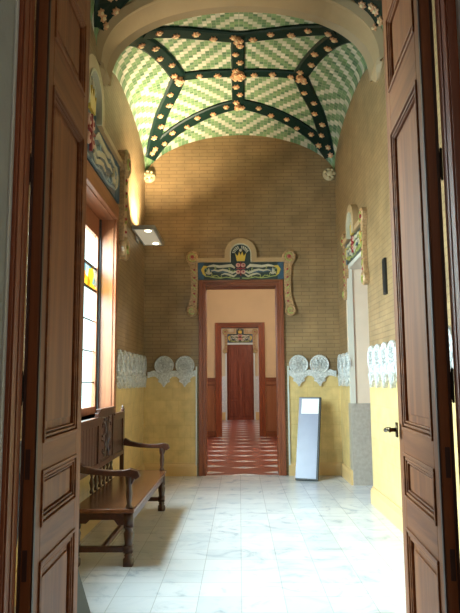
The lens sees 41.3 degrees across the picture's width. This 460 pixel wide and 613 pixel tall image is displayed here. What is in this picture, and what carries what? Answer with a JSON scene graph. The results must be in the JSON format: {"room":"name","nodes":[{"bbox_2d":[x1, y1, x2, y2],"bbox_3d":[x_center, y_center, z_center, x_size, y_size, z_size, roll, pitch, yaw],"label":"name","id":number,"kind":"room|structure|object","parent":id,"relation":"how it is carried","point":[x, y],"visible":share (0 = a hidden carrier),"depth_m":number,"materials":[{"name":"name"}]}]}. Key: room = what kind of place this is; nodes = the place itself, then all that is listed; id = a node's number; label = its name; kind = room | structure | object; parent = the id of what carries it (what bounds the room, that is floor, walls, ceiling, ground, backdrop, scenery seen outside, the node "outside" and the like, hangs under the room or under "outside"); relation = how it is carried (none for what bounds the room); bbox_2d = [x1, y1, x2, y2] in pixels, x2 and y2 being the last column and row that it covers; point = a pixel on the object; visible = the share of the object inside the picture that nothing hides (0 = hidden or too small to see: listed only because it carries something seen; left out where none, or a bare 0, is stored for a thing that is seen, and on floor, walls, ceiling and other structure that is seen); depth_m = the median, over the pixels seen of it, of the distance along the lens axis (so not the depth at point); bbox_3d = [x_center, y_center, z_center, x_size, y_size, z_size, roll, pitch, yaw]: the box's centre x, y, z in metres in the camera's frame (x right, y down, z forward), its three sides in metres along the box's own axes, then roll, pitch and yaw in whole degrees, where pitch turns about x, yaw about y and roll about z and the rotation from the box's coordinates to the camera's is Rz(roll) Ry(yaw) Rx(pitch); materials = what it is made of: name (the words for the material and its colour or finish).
{"room":"entrance hall","nodes":[
{"label":"entrance hall","id":0,"kind":"room"},
{"bbox_2d":[20,19,144,438],"bbox_3d":[-1.616,-0.797,6.547,0.250,6.200,8.150,-1,-7,1],"label":"wall","id":1,"kind":"structure","parent":0,"point":[120,124],"depth_m":8.86,"materials":[{"name":"brick"}]},
{"bbox_2d":[16,439,113,569],"bbox_3d":[-1.487,1.565,4.870,0.015,1.100,5.400,-1,-7,1],"label":"trim","id":2,"kind":"structure","parent":1,"relation":"attached to","point":[84,483],"depth_m":6.12,"materials":[{"name":"yellow tile"}]},
{"bbox_2d":[14,463,144,606],"bbox_3d":[-1.441,2.152,5.981,0.035,0.205,7.750,-1,-7,1],"label":"baseboard","id":3,"kind":"structure","parent":1,"relation":"attached to","point":[86,528],"depth_m":6.04,"materials":[{"name":"yellow paint"}]},
{"bbox_2d":[30,0,130,260],"bbox_3d":[-1.426,-1.722,6.380,0.144,1.831,3.847,-1,-7,1],"label":"ornament","id":4,"kind":"object","parent":1,"relation":"attached to","point":[112,166],"visible":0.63,"depth_m":6.97,"materials":[{"name":"blue tile"}]},
{"bbox_2d":[87,131,91,143],"bbox_3d":[-1.461,-1.751,6.309,0.038,0.143,0.143,-1,-7,1],"label":"flower","id":5,"kind":"object","parent":4,"relation":"on","point":[89,141],"depth_m":6.29,"materials":[{"name":"pink ceramic"}]},
{"bbox_2d":[88,112,91,124],"bbox_3d":[-1.462,-1.949,6.333,0.038,0.143,0.143,-1,-7,1],"label":"flower","id":6,"kind":"object","parent":4,"relation":"on","point":[89,114],"depth_m":6.31,"materials":[{"name":"pink ceramic"}]},
{"bbox_2d":[81,160,118,420],"bbox_3d":[-1.590,-0.145,6.194,0.300,2.680,3.170,-1,-7,1],"label":"window","id":7,"kind":"structure","parent":1,"relation":"in","point":[102,210],"depth_m":7.57,"materials":[{"name":"orange wood"}]},
{"bbox_2d":[94,0,111,29],"bbox_3d":[-1.143,-3.485,6.055,0.313,0.602,2.069,2,-7,-19],"label":"trim","id":8,"kind":"structure","parent":1,"relation":"attached to","point":[100,6],"depth_m":6.72,"materials":[{"name":"green ceramic"}]},
{"bbox_2d":[114,383,143,476],"bbox_3d":[-1.428,1.788,8.738,0.015,1.600,2.335,-1,-7,1],"label":"trim","id":9,"kind":"structure","parent":1,"relation":"attached to","point":[132,399],"depth_m":8.87,"materials":[{"name":"yellow paint"}]},
{"bbox_2d":[116,349,146,388],"bbox_3d":[-1.401,0.927,8.856,0.052,0.509,2.356,-1,-7,1],"label":"frieze","id":10,"kind":"object","parent":1,"relation":"attached to","point":[131,367],"visible":1,"depth_m":8.53},
{"bbox_2d":[132,225,163,245],"bbox_3d":[-1.270,-1.075,9.472,0.360,0.140,1.100,-1,-7,1],"label":"wall lamp","id":11,"kind":"object","parent":1,"relation":"attached to","point":[148,235],"visible":1,"depth_m":9.35,"materials":[{"name":"grey"}]},
{"bbox_2d":[129,35,184,79],"bbox_3d":[-0.983,-3.363,8.231,0.281,0.318,1.447,-3,-7,21],"label":"trim","id":12,"kind":"structure","parent":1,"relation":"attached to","point":[153,48],"depth_m":8.24,"materials":[{"name":"green ceramic"}]},
{"bbox_2d":[146,79,183,153],"bbox_3d":[-1.067,-2.994,9.665,0.264,0.668,1.731,2,-7,-21],"label":"trim","id":13,"kind":"structure","parent":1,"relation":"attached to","point":[171,94],"depth_m":9.63,"materials":[{"name":"green ceramic"}]},
{"bbox_2d":[14,420,405,612],"bbox_3d":[0.201,3.026,11.868,4.800,0.124,24.700,-1,-7,1],"label":"floor","id":14,"kind":"structure","parent":0,"point":[219,543],"depth_m":5.54,"materials":[{"name":"tile"}]},
{"bbox_2d":[16,441,90,612],"bbox_3d":[-1.188,1.408,3.746,0.580,1.135,0.500,-1,-7,1],"label":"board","id":15,"kind":"object","parent":14,"relation":"on","point":[82,604],"visible":0.16,"depth_m":3.87,"materials":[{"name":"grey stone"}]},
{"bbox_2d":[78,405,169,566],"bbox_3d":[-1.031,1.653,6.172,0.594,1.237,2.260,-1,-7,1],"label":"bench","id":16,"kind":"object","parent":14,"relation":"on","point":[120,500],"visible":0.91,"depth_m":5.74,"materials":[{"name":"brown wood"}]},
{"bbox_2d":[295,397,321,480],"bbox_3d":[1.223,2.041,9.478,0.350,1.242,0.429,-3,-7,20],"label":"information panel","id":17,"kind":"object","parent":14,"relation":"on","point":[309,418],"visible":1,"depth_m":9.44,"materials":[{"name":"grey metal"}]},
{"bbox_2d":[90,0,382,44],"bbox_3d":[0.075,-3.549,4.868,3.230,1.230,4.200,-1,-7,1],"label":"ceiling","id":18,"kind":"structure","parent":0,"point":[96,29],"depth_m":6.69,"materials":[{"name":"tile"}]},
{"bbox_2d":[113,12,367,170],"bbox_3d":[0.141,-3.044,8.986,3.230,1.230,3.000,-1,-7,1],"label":"ceiling","id":19,"kind":"structure","parent":0,"point":[144,83],"depth_m":8.95,"materials":[{"name":"tile"}]},
{"bbox_2d":[174,77,184,84],"bbox_3d":[-0.737,-3.319,8.903,0.157,0.125,0.156,-1,-7,1],"label":"trim","id":20,"kind":"structure","parent":19,"relation":"attached to","point":[178,80],"depth_m":8.87,"materials":[{"name":"brown ceramic"}]},
{"bbox_2d":[230,71,245,81],"bbox_3d":[0.117,-3.394,8.939,0.242,0.125,0.210,-1,-7,1],"label":"trim","id":21,"kind":"structure","parent":19,"relation":"attached to","point":[240,76],"depth_m":8.90,"materials":[{"name":"brown ceramic"}]},
{"bbox_2d":[231,42,244,104],"bbox_3d":[0.116,-3.402,8.904,0.190,0.277,1.650,-1,-7,1],"label":"trim","id":22,"kind":"structure","parent":19,"relation":"attached to","point":[237,51],"depth_m":8.77,"materials":[{"name":"green ceramic"}]},
{"bbox_2d":[233,37,243,44],"bbox_3d":[0.113,-3.548,8.091,0.145,0.125,0.142,-1,-7,1],"label":"trim","id":23,"kind":"structure","parent":19,"relation":"attached to","point":[238,40],"depth_m":8.06,"materials":[{"name":"brown ceramic"}]},
{"bbox_2d":[234,104,242,110],"bbox_3d":[0.140,-3.187,9.699,0.145,0.125,0.142,-1,-7,1],"label":"trim","id":24,"kind":"structure","parent":19,"relation":"attached to","point":[237,107],"depth_m":9.67,"materials":[{"name":"brown ceramic"}]},
{"bbox_2d":[180,68,297,80],"bbox_3d":[0.136,-3.402,8.921,1.793,0.191,0.217,-1,-7,1],"label":"trim","id":25,"kind":"structure","parent":19,"relation":"attached to","point":[248,72],"depth_m":8.87,"materials":[{"name":"green ceramic"}]},
{"bbox_2d":[143,24,335,42],"bbox_3d":[0.120,-3.519,7.858,2.554,0.303,0.692,-1,-7,1],"label":"trim","id":26,"kind":"structure","parent":19,"relation":"attached to","point":[299,30],"depth_m":7.88,"materials":[{"name":"green ceramic"}]},
{"bbox_2d":[295,75,305,82],"bbox_3d":[1.033,-3.334,8.877,0.157,0.125,0.156,-1,-7,1],"label":"trim","id":27,"kind":"structure","parent":19,"relation":"attached to","point":[300,78],"depth_m":8.84,"materials":[{"name":"brown ceramic"}]},
{"bbox_2d":[222,328,258,375],"bbox_3d":[0.377,2.177,24.313,5.000,4.600,0.200,-1,-7,1],"label":"wall","id":28,"kind":"structure","parent":0,"point":[247,329],"depth_m":24.25,"materials":[{"name":"beige paint"}]},
{"bbox_2d":[222,376,225,419],"bbox_3d":[-1.095,3.614,24.034,1.840,1.700,0.050,-1,-7,1],"label":"trim","id":29,"kind":"structure","parent":28,"relation":"attached to","point":[223,377],"depth_m":24.01,"materials":[{"name":"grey stone"}]},
{"bbox_2d":[222,328,257,353],"bbox_3d":[0.399,1.282,24.271,1.404,1.169,0.095,-1,-7,1],"label":"ornament","id":30,"kind":"object","parent":28,"relation":"attached to","point":[239,335],"visible":0.96,"depth_m":24.27,"materials":[{"name":"ceramic"}]},
{"bbox_2d":[225,343,255,419],"bbox_3d":[0.412,2.954,24.167,1.180,3.020,0.200,-1,-7,1],"label":"door","id":31,"kind":"structure","parent":28,"relation":"in","point":[239,357],"depth_m":24.15,"materials":[{"name":"red wood"}]},
{"bbox_2d":[255,376,258,419],"bbox_3d":[1.895,3.587,23.990,1.780,1.700,0.050,-1,-7,1],"label":"trim","id":32,"kind":"structure","parent":28,"relation":"attached to","point":[256,377],"depth_m":24.01,"materials":[{"name":"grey stone"}]},
{"bbox_2d":[143,135,339,475],"bbox_3d":[0.185,-0.340,10.367,3.230,6.200,0.400,-1,-7,1],"label":"wall","id":33,"kind":"structure","parent":0,"point":[274,194],"depth_m":10.28,"materials":[{"name":"brick"}]},
{"bbox_2d":[144,169,155,182],"bbox_3d":[-1.377,-2.215,10.360,0.230,0.226,0.120,-1,-7,1],"label":"trim","id":34,"kind":"structure","parent":33,"relation":"attached to","point":[150,176],"depth_m":10.32,"materials":[{"name":"beige ceramic"}]},
{"bbox_2d":[143,376,195,462],"bbox_3d":[-0.978,1.927,9.898,0.880,1.600,0.015,-1,-7,1],"label":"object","id":35,"kind":"structure","parent":33,"relation":"attached to","point":[169,410],"depth_m":9.90,"materials":[{"name":"yellow paint"}]},
{"bbox_2d":[144,463,196,475],"bbox_3d":[-0.973,2.617,9.788,0.880,0.205,0.035,-1,-7,1],"label":"baseboard","id":36,"kind":"structure","parent":33,"relation":"attached to","point":[172,469],"depth_m":9.77,"materials":[{"name":"yellow stone"}]},
{"bbox_2d":[147,356,196,465],"bbox_3d":[-0.938,1.760,9.884,0.812,1.918,0.052,-1,-7,1],"label":"frieze","id":37,"kind":"object","parent":33,"relation":"attached to","point":[164,365],"visible":1,"depth_m":9.96,"materials":[{"name":"grey ceramic"}]},
{"bbox_2d":[145,99,334,160],"bbox_3d":[0.158,-2.896,10.050,3.308,0.718,1.010,-1,-7,1],"label":"trim","id":38,"kind":"structure","parent":33,"relation":"attached to","point":[281,116],"depth_m":9.98,"materials":[{"name":"green ceramic"}]},
{"bbox_2d":[186,238,295,316],"bbox_3d":[0.180,-0.491,10.133,1.834,1.301,0.095,-1,-7,1],"label":"ornament","id":39,"kind":"object","parent":33,"relation":"attached to","point":[240,262],"visible":1,"depth_m":10.15,"materials":[{"name":"tile"}]},
{"bbox_2d":[199,280,286,475],"bbox_3d":[0.195,1.160,10.158,1.400,3.170,0.450,-1,-7,1],"label":"door frame","id":40,"kind":"structure","parent":33,"relation":"in","point":[204,285],"depth_m":10.00,"materials":[{"name":"red wood"}]},
{"bbox_2d":[287,355,335,464],"bbox_3d":[1.337,1.740,9.851,0.797,1.918,0.052,-1,-7,1],"label":"frieze","id":41,"kind":"object","parent":33,"relation":"attached to","point":[298,364],"visible":1,"depth_m":9.93,"materials":[{"name":"grey ceramic"}]},
{"bbox_2d":[289,374,341,461],"bbox_3d":[1.377,1.907,9.863,0.870,1.600,0.015,-1,-7,1],"label":"trim","id":42,"kind":"structure","parent":33,"relation":"attached to","point":[329,390],"depth_m":9.88,"materials":[{"name":"yellow paint"}]},
{"bbox_2d":[289,462,341,475],"bbox_3d":[1.382,2.596,9.754,0.870,0.205,0.035,-1,-7,1],"label":"baseboard","id":43,"kind":"structure","parent":33,"relation":"attached to","point":[325,468],"depth_m":9.74,"materials":[{"name":"yellow stone"}]},
{"bbox_2d":[323,167,335,180],"bbox_3d":[1.682,-2.241,10.315,0.230,0.226,0.120,-1,-7,1],"label":"trim","id":44,"kind":"structure","parent":33,"relation":"attached to","point":[328,173],"depth_m":10.27,"materials":[{"name":"beige ceramic"}]},
{"bbox_2d":[207,289,275,436],"bbox_3d":[0.262,1.282,17.018,5.000,4.600,0.300,-1,-7,1],"label":"wall","id":45,"kind":"structure","parent":0,"point":[240,305],"depth_m":17.00,"materials":[{"name":"beige paint"}]},
{"bbox_2d":[207,378,214,436],"bbox_3d":[-1.118,2.761,16.683,1.425,1.600,0.050,-1,-7,1],"label":"trim","id":46,"kind":"structure","parent":45,"relation":"attached to","point":[210,381],"depth_m":16.68,"materials":[{"name":"brown wood"}]},
{"bbox_2d":[215,322,265,436],"bbox_3d":[0.287,2.013,16.903,1.370,3.120,0.350,-1,-7,1],"label":"door frame","id":47,"kind":"structure","parent":45,"relation":"in","point":[260,325],"depth_m":16.77,"materials":[{"name":"red wood"}]},
{"bbox_2d":[266,377,276,436],"bbox_3d":[1.677,2.737,16.641,1.385,1.600,0.050,-1,-7,1],"label":"trim","id":48,"kind":"structure","parent":45,"relation":"attached to","point":[271,404],"depth_m":16.65,"materials":[{"name":"brown wood"}]},
{"bbox_2d":[335,0,450,353],"bbox_3d":[1.939,-0.828,6.495,0.400,6.200,8.150,-1,-7,1],"label":"wall","id":49,"kind":"structure","parent":0,"point":[361,159],"depth_m":7.51,"materials":[{"name":"brick"}]},
{"bbox_2d":[98,0,378,30],"bbox_3d":[0.101,-3.482,6.554,3.348,0.693,1.006,-1,-7,1],"label":"trim","id":50,"kind":"structure","parent":49,"relation":"attached to","point":[115,6],"depth_m":6.84,"materials":[{"name":"green tile"}]},
{"bbox_2d":[97,0,383,85],"bbox_3d":[0.112,-3.327,7.208,3.795,1.400,0.620,-1,-7,1],"label":"arch","id":51,"kind":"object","parent":49,"relation":"attached to","point":[136,18],"depth_m":7.27,"materials":[{"name":"paint"}]},
{"bbox_2d":[294,77,333,151],"bbox_3d":[1.368,-3.015,9.630,0.264,0.668,1.731,-3,-8,22],"label":"trim","id":52,"kind":"structure","parent":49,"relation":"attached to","point":[305,88],"depth_m":9.60,"materials":[{"name":"green ceramic"}]},
{"bbox_2d":[294,32,350,77],"bbox_3d":[1.235,-3.383,8.198,0.281,0.318,1.447,2,-7,-19],"label":"trim","id":53,"kind":"structure","parent":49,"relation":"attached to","point":[323,47],"depth_m":8.21,"materials":[{"name":"green ceramic"}]},
{"bbox_2d":[337,352,350,385],"bbox_3d":[1.757,0.979,9.451,0.052,0.509,1.008,-1,-7,1],"label":"frieze","id":54,"kind":"object","parent":49,"relation":"attached to","point":[343,360],"visible":1,"depth_m":9.37},
{"bbox_2d":[340,386,350,467],"bbox_3d":[1.797,1.844,9.376,0.015,1.600,0.955,-1,-7,1],"label":"trim","id":55,"kind":"structure","parent":49,"relation":"attached to","point":[344,390],"depth_m":9.46,"materials":[{"name":"yellow paint"}]},
{"bbox_2d":[341,462,352,484],"bbox_3d":[1.777,2.537,9.299,0.035,0.205,0.970,-1,-7,1],"label":"baseboard","id":56,"kind":"structure","parent":49,"relation":"attached to","point":[346,472],"depth_m":9.20,"materials":[{"name":"yellow stone"}]},
{"bbox_2d":[340,204,368,299],"bbox_3d":[1.719,-0.809,8.556,0.095,1.258,1.644,-1,-7,1],"label":"ornament","id":57,"kind":"object","parent":49,"relation":"attached to","point":[354,242],"visible":1,"depth_m":8.34,"materials":[{"name":"ceramic"}]},
{"bbox_2d":[346,252,372,485],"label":"door","id":58,"kind":"structure","parent":49,"relation":"in","point":[358,344],"depth_m":8.97,"materials":[{"name":"paint"}]},
{"bbox_2d":[368,0,382,25],"bbox_3d":[1.329,-3.503,6.018,0.313,0.609,2.069,-3,-8,21],"label":"trim","id":59,"kind":"structure","parent":49,"relation":"attached to","point":[378,3],"depth_m":6.72,"materials":[{"name":"green tile"}]},
{"bbox_2d":[382,257,387,294],"bbox_3d":[1.731,-0.338,6.826,0.034,0.410,0.100,-1,-7,1],"label":"wall speaker","id":60,"kind":"object","parent":49,"relation":"attached to","point":[384,260],"visible":1,"depth_m":6.79,"materials":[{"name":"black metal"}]},
{"bbox_2d":[382,259,384,292],"bbox_3d":[1.716,-0.338,6.826,0.004,0.370,0.080,-1,-7,1],"label":"grille","id":61,"kind":"object","parent":60,"relation":"attached to","point":[383,260],"depth_m":6.81,"materials":[{"name":"grey metal"}]},
{"bbox_2d":[371,486,402,532],"bbox_3d":[1.706,1.985,4.798,0.035,0.205,5.460,-1,-7,1],"label":"baseboard","id":62,"kind":"structure","parent":49,"relation":"attached to","point":[388,508],"depth_m":6.66,"materials":[{"name":"yellow paint"}]},
{"bbox_2d":[367,325,453,388],"bbox_3d":[1.687,0.432,4.999,0.052,0.509,5.280,-1,-7,1],"label":"frieze","id":63,"kind":"object","parent":49,"relation":"attached to","point":[381,359],"visible":0.41,"depth_m":6.71},
{"bbox_2d":[370,381,459,547],"bbox_3d":[1.726,1.293,4.883,0.015,1.600,5.460,-1,-7,1],"label":"trim","id":64,"kind":"structure","parent":49,"relation":"attached to","point":[383,401],"depth_m":6.76,"materials":[{"name":"yellow paint"}]},
{"bbox_3d":[0.019,-1.354,2.105,6.400,6.200,0.750,-1,-7,1],"label":"wall","id":65,"kind":"structure","parent":0,"visible":0},
{"bbox_2d":[0,0,14,387],"bbox_3d":[-0.851,-0.140,1.890,0.105,3.750,0.590,-1,-7,1],"label":"trim","id":66,"kind":"structure","parent":65,"relation":"attached to","point":[7,7],"depth_m":2.16,"materials":[{"name":"grey paint"}]},
{"bbox_2d":[0,0,19,513],"bbox_3d":[-0.792,-0.106,2.167,0.005,3.750,0.030,-1,-7,1],"label":"trim","id":67,"kind":"structure","parent":65,"relation":"attached to","point":[17,2],"depth_m":2.18,"materials":[{"name":"grey paint"}]},
{"bbox_2d":[0,0,459,612],"bbox_3d":[0.032,-0.104,2.234,1.860,3.750,0.130,-1,-7,1],"label":"door frame","id":68,"kind":"structure","parent":65,"relation":"in","point":[445,10],"depth_m":2.23,"materials":[{"name":"red wood"}]},
{"bbox_2d":[16,0,90,612],"bbox_3d":[-0.760,0.000,2.703,0.066,3.650,0.768,0,-7,-1],"label":"door","id":69,"kind":"structure","parent":68,"relation":"attached to","point":[48,530],"depth_m":2.58,"materials":[{"name":"brown wood"}]},
{"bbox_2d":[382,0,459,612],"bbox_3d":[0.793,-0.011,2.705,0.123,3.650,0.813,-1,-7,4],"label":"door","id":70,"kind":"structure","parent":68,"relation":"attached to","point":[425,380],"depth_m":2.54,"materials":[{"name":"brown wood"}]},
{"bbox_2d":[455,0,459,73],"bbox_3d":[0.853,-0.121,2.143,0.005,3.750,0.030,-1,-7,1],"label":"trim","id":71,"kind":"structure","parent":65,"relation":"attached to","point":[457,2],"depth_m":2.25,"materials":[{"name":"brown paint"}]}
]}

